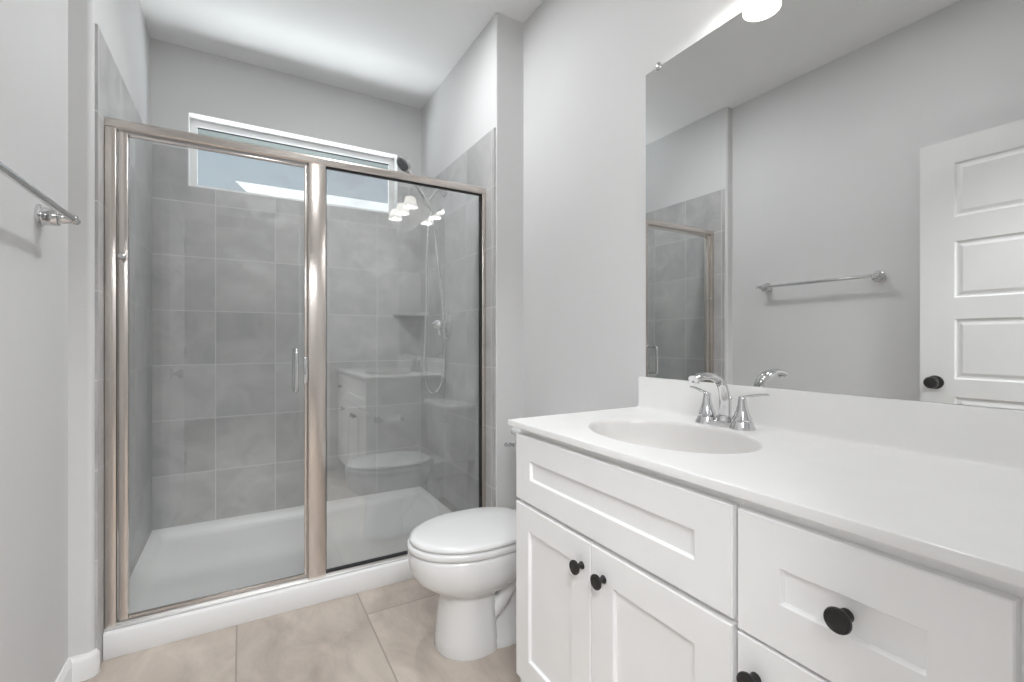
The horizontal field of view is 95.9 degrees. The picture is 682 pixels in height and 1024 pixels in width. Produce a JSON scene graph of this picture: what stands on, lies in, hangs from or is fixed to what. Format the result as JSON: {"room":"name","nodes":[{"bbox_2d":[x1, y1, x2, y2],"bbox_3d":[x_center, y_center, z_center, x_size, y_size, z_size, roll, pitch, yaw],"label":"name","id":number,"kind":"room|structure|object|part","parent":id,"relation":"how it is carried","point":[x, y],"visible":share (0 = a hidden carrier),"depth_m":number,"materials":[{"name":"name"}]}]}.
{"room":"bathroom","nodes":[
{"label":"bathroom","id":0,"kind":"room"},
{"bbox_2d":[0,0,67,681],"bbox_3d":[-0.993,-0.269,0.590,0.120,2.810,2.121,0,0,-30],"label":"wall","id":1,"kind":"structure","parent":0,"point":[33,33],"depth_m":1.27,"materials":[{"name":"paint"}]},
{"bbox_2d":[0,161,80,227],"bbox_3d":[-1.150,-0.356,1.062,0.084,0.066,0.702,0,0,-30],"label":"towel bar","id":2,"kind":"object","parent":1,"relation":"attached to","point":[56,215],"visible":1,"depth_m":1.27,"materials":[{"name":"silver metal"}]},
{"bbox_3d":[-1.309,-0.356,1.334,0.084,0.066,0.066,0,0,-30],"label":"post","id":3,"kind":"part","parent":2,"relation":"part of","materials":[{"name":"silver metal"}]},
{"bbox_2d":[55,648,99,681],"bbox_3d":[-0.942,1.095,0.699,0.077,0.083,2.018,0,0,-30],"label":"baseboard","id":4,"kind":"structure","parent":1,"relation":"attached to","point":[82,667],"depth_m":1.54,"materials":[{"name":"white paint"}]},
{"bbox_2d":[68,0,150,657],"bbox_3d":[-1.815,-0.269,2.061,0.183,2.810,1.250,0,0,-30],"label":"wall","id":5,"kind":"structure","parent":0,"point":[122,24],"depth_m":1.55,"materials":[{"name":"paint"}]},
{"bbox_2d":[95,24,151,664],"bbox_3d":[-1.710,0.024,2.069,0.009,2.225,1.121,0,0,-30],"label":"wall tile","id":6,"kind":"structure","parent":5,"relation":"attached to","point":[113,99],"depth_m":2.07,"materials":[{"name":"grey tile"}]},
{"bbox_2d":[151,38,420,188],"bbox_3d":[-1.358,-0.269,3.000,1.954,2.810,0.130,0,0,-30],"label":"wall","id":7,"kind":"structure","parent":0,"point":[184,80],"depth_m":2.85,"materials":[{"name":"paint"}]},
{"bbox_2d":[152,144,420,529],"bbox_3d":[-1.323,0.024,2.940,1.554,2.225,0.009,0,0,-30],"label":"wall tile","id":8,"kind":"structure","parent":7,"relation":"attached to","point":[228,267],"depth_m":2.82,"materials":[{"name":"grey tile"}]},
{"bbox_2d":[188,112,397,214],"bbox_3d":[-1.355,-1.097,2.991,1.213,0.427,0.114,0,0,-30],"label":"window","id":9,"kind":"structure","parent":7,"relation":"in","point":[196,121],"depth_m":2.95,"materials":[{"name":"white plastic"}]},
{"bbox_2d":[198,129,387,168],"bbox_3d":[-1.431,-1.552,3.440,4.000,0.225,0.695,0,0,-30],"label":"eave","id":10,"kind":"object","parent":7,"relation":"attached to","point":[202,132],"depth_m":3.48,"materials":[{"name":"grey paint"}]},
{"bbox_2d":[393,312,427,315],"bbox_3d":[-0.704,-0.187,3.201,0.203,0.022,0.164,0,0,-30],"label":"corner shelf","id":11,"kind":"object","parent":7,"relation":"attached to","point":[397,313],"visible":0.97,"depth_m":3.19,"materials":[{"name":"grey tile"}]},
{"bbox_2d":[81,578,520,681],"bbox_3d":[-0.543,1.176,1.623,2.200,0.080,3.450,0,0,-30],"label":"floor","id":12,"kind":"structure","parent":0,"point":[384,633],"depth_m":1.68,"materials":[{"name":"beige tile"}]},
{"bbox_2d":[103,486,451,660],"bbox_3d":[-1.055,1.090,2.480,1.536,0.092,1.055,0,0,-30],"label":"shower pan","id":13,"kind":"object","parent":12,"relation":"on","point":[181,563],"visible":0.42,"depth_m":2.30,"materials":[{"name":"white plastic"}]},
{"bbox_2d":[104,117,485,631],"bbox_3d":[-0.811,0.117,2.063,1.536,1.855,0.124,0,0,-30],"label":"shower door frame","id":14,"kind":"structure","parent":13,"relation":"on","point":[118,133],"depth_m":1.89,"materials":[{"name":"silver metal"}]},
{"bbox_3d":[-1.413,-0.307,1.675,0.026,0.026,0.032,0,0,-30],"label":"knob","id":15,"kind":"part","parent":14,"relation":"part of","materials":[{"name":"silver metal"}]},
{"bbox_3d":[-1.155,-0.759,1.861,0.605,0.010,0.012,0,0,-30],"label":"door rail","id":16,"kind":"part","parent":14,"relation":"part of","materials":[{"name":"silver metal"}]},
{"bbox_3d":[-1.155,1.018,1.861,0.605,0.012,0.018,0,0,-30],"label":"drip rail","id":17,"kind":"part","parent":14,"relation":"part of","materials":[{"name":"silver metal"}]},
{"bbox_3d":[-0.950,0.126,2.019,0.017,0.194,0.059,0,0,-30],"label":"handle","id":18,"kind":"part","parent":14,"relation":"part of","materials":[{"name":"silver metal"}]},
{"bbox_3d":[-0.918,0.126,1.963,0.017,0.194,0.059,0,0,-30],"label":"handle","id":19,"kind":"part","parent":14,"relation":"part of","materials":[{"name":"silver metal"}]},
{"bbox_3d":[-0.895,0.127,2.005,0.015,0.114,0.019,0,0,-30],"label":"latch plate","id":20,"kind":"part","parent":14,"relation":"part of","materials":[{"name":"silver metal"}]},
{"bbox_3d":[-0.860,0.135,2.034,0.073,1.817,0.046,0,0,-30],"label":"post","id":21,"kind":"part","parent":14,"relation":"part of","materials":[{"name":"silver metal"}]},
{"bbox_2d":[407,427,520,660],"bbox_3d":[-0.044,0.762,1.842,0.757,0.752,0.463,0,0,-30],"label":"toilet","id":22,"kind":"object","parent":12,"relation":"on","point":[467,557],"visible":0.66,"depth_m":1.65,"materials":[{"name":"white ceramic"}]},
{"bbox_3d":[-0.155,0.744,1.768,0.491,0.024,0.374,0,0,-30],"label":"seat","id":23,"kind":"part","parent":22,"relation":"part of","materials":[{"name":"white plastic"}]},
{"bbox_3d":[-0.151,0.715,1.771,0.484,0.026,0.368,0,0,-30],"label":"lid","id":24,"kind":"part","parent":22,"relation":"part of","materials":[{"name":"white plastic"}]},
{"bbox_3d":[-0.004,0.467,2.081,0.031,0.033,0.092,0,0,-44],"label":"flush lever","id":25,"kind":"part","parent":22,"relation":"part of","materials":[{"name":"silver metal"}]},
{"bbox_3d":[0.192,0.405,1.971,0.220,0.037,0.448,0,0,-30],"label":"tank lid","id":26,"kind":"part","parent":22,"relation":"part of","materials":[{"name":"white ceramic"}]},
{"bbox_2d":[516,429,1023,681],"bbox_3d":[0.525,0.699,1.057,0.585,0.875,1.132,0,0,-30],"label":"vanity cabinet","id":27,"kind":"object","parent":12,"relation":"on","point":[626,572],"visible":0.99,"depth_m":0.82,"materials":[{"name":"white paint"}]},
{"bbox_3d":[0.108,0.748,1.262,0.019,0.526,0.347,0,0,-30],"label":"door","id":28,"kind":"part","parent":27,"relation":"part of","materials":[{"name":"white paint"}]},
{"bbox_3d":[0.161,0.550,1.128,0.028,0.035,0.035,0,0,-30],"label":"knob","id":29,"kind":"part","parent":27,"relation":"part of","materials":[{"name":"black metal"}]},
{"bbox_3d":[0.201,0.550,1.059,0.028,0.035,0.035,0,0,-30],"label":"knob","id":30,"kind":"part","parent":27,"relation":"part of","materials":[{"name":"black metal"}]},
{"bbox_3d":[0.202,0.377,1.102,0.019,0.193,0.718,0,0,-30],"label":"false drawer","id":31,"kind":"part","parent":27,"relation":"part of","materials":[{"name":"white paint"}]},
{"bbox_3d":[0.290,0.748,0.951,0.019,0.526,0.368,0,0,-30],"label":"door","id":32,"kind":"part","parent":27,"relation":"part of","materials":[{"name":"white paint"}]},
{"bbox_3d":[0.385,0.548,0.744,0.028,0.035,0.035,0,0,-30],"label":"knob","id":33,"kind":"part","parent":27,"relation":"part of","materials":[{"name":"black metal"}]},
{"bbox_2d":[508,377,1023,587],"bbox_3d":[0.527,0.260,1.071,0.568,0.256,1.169,0,0,-30],"label":"countertop","id":34,"kind":"structure","parent":27,"relation":"on","point":[940,482],"depth_m":0.92,"materials":[{"name":"stone"}]},
{"bbox_2d":[588,419,762,453],"bbox_3d":[0.407,0.308,1.216,0.346,0.131,0.480,0,0,-30],"label":"basin","id":35,"kind":"object","parent":34,"relation":"in","point":[662,436],"depth_m":1.35,"materials":[{"name":"white ceramic"}]},
{"bbox_2d":[688,372,769,430],"bbox_3d":[0.565,0.165,1.298,0.170,0.155,0.247,0,0,-30],"label":"faucet","id":36,"kind":"object","parent":34,"relation":"on","point":[742,419],"visible":1,"depth_m":1.30,"materials":[{"name":"silver metal"}]},
{"bbox_3d":[0.570,0.150,1.399,0.018,0.021,0.076,0,0,-19],"label":"lever","id":37,"kind":"part","parent":36,"relation":"part of","materials":[{"name":"silver metal"}]},
{"bbox_3d":[0.579,0.197,1.372,0.067,0.091,0.067,0,0,-30],"label":"handle","id":38,"kind":"part","parent":36,"relation":"part of","materials":[{"name":"silver metal"}]},
{"bbox_3d":[0.562,0.161,1.296,0.163,0.147,0.049,0,0,-30],"label":"spout","id":39,"kind":"part","parent":36,"relation":"part of","materials":[{"name":"silver metal"}]},
{"bbox_3d":[0.607,0.234,1.323,0.047,0.016,0.159,0,0,-30],"label":"plate","id":40,"kind":"part","parent":36,"relation":"part of","materials":[{"name":"silver metal"}]},
{"bbox_3d":[0.636,0.197,1.275,0.067,0.091,0.067,0,0,-30],"label":"handle","id":41,"kind":"part","parent":36,"relation":"part of","materials":[{"name":"silver metal"}]},
{"bbox_3d":[0.655,0.150,1.253,0.018,0.021,0.076,0,0,-42],"label":"lever","id":42,"kind":"part","parent":36,"relation":"part of","materials":[{"name":"silver metal"}]},
{"bbox_3d":[0.470,0.750,0.643,0.019,0.522,0.324,0,0,-30],"label":"door","id":43,"kind":"part","parent":27,"relation":"part of","materials":[{"name":"white paint"}]},
{"bbox_3d":[0.451,0.379,0.632,0.028,0.035,0.035,0,0,-30],"label":"knob","id":44,"kind":"part","parent":27,"relation":"part of","materials":[{"name":"black metal"}]},
{"bbox_3d":[0.470,0.383,0.643,0.019,0.202,0.324,0,0,-30],"label":"drawer","id":45,"kind":"part","parent":27,"relation":"part of","materials":[{"name":"white paint"}]},
{"bbox_2d":[139,0,543,108],"bbox_3d":[-0.543,-1.724,1.623,2.200,0.100,3.450,0,0,-30],"label":"ceiling","id":46,"kind":"structure","parent":0,"point":[398,51],"depth_m":2.52,"materials":[{"name":"paint"}]},
{"bbox_2d":[421,12,523,508],"bbox_3d":[-0.273,-0.269,2.962,0.282,2.810,1.250,0,0,-30],"label":"wall","id":47,"kind":"structure","parent":0,"point":[484,91],"depth_m":2.40,"materials":[{"name":"paint"}]},
{"bbox_2d":[421,127,495,511],"bbox_3d":[-0.372,0.024,2.845,0.009,2.225,1.133,0,0,-30],"label":"wall tile","id":48,"kind":"structure","parent":47,"relation":"attached to","point":[449,416],"depth_m":2.76,"materials":[{"name":"grey tile"}]},
{"bbox_2d":[396,155,447,393],"bbox_3d":[-0.546,-0.388,2.824,0.315,1.432,0.097,0,0,-30],"label":"shower","id":49,"kind":"object","parent":48,"relation":"attached to","point":[404,164],"visible":0.97,"depth_m":2.83,"materials":[{"name":"silver metal"}]},
{"bbox_3d":[-0.468,-0.911,2.889,0.115,0.082,0.020,0,0,-30],"label":"arm","id":50,"kind":"part","parent":49,"relation":"part of","materials":[{"name":"silver metal"}]},
{"bbox_2d":[431,311,451,338],"bbox_3d":[-0.452,-0.101,2.875,0.100,0.176,0.176,0,0,-30],"label":"shower valve","id":51,"kind":"object","parent":48,"relation":"attached to","point":[437,324],"visible":0.83,"depth_m":2.85,"materials":[{"name":"silver metal"}]},
{"bbox_3d":[-0.457,-0.086,2.872,0.088,0.103,0.072,0,0,-30],"label":"knob","id":52,"kind":"part","parent":51,"relation":"part of","materials":[{"name":"silver metal"}]},
{"bbox_2d":[524,0,1023,417],"bbox_3d":[0.647,-0.269,1.549,0.120,2.810,2.121,0,0,-30],"label":"wall","id":53,"kind":"structure","parent":0,"point":[587,63],"depth_m":1.98,"materials":[{"name":"paint"}]},
{"bbox_2d":[637,377,1023,471],"bbox_3d":[0.761,0.188,1.203,0.031,0.112,1.161,0,0,-30],"label":"backsplash","id":54,"kind":"structure","parent":53,"relation":"attached to","point":[993,437],"depth_m":1.06,"materials":[{"name":"stone"}]},
{"bbox_2d":[646,0,1023,409],"bbox_3d":[0.772,-0.427,1.205,0.010,1.117,1.122,0,0,-30],"label":"wall mirror","id":55,"kind":"object","parent":53,"relation":"attached to","point":[835,188],"visible":1,"depth_m":1.14,"materials":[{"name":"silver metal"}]},
{"label":"outside","id":56,"kind":"structure","parent":0,"visible":0},
{"bbox_2d":[235,181,387,211],"bbox_3d":[-1.452,-0.622,11.313,9.090,3.515,5.000,0,0,-30],"label":"neighbouring house","id":57,"kind":"structure","parent":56,"point":[239,186],"depth_m":7.29,"materials":[{"name":"white paint"}]}
]}

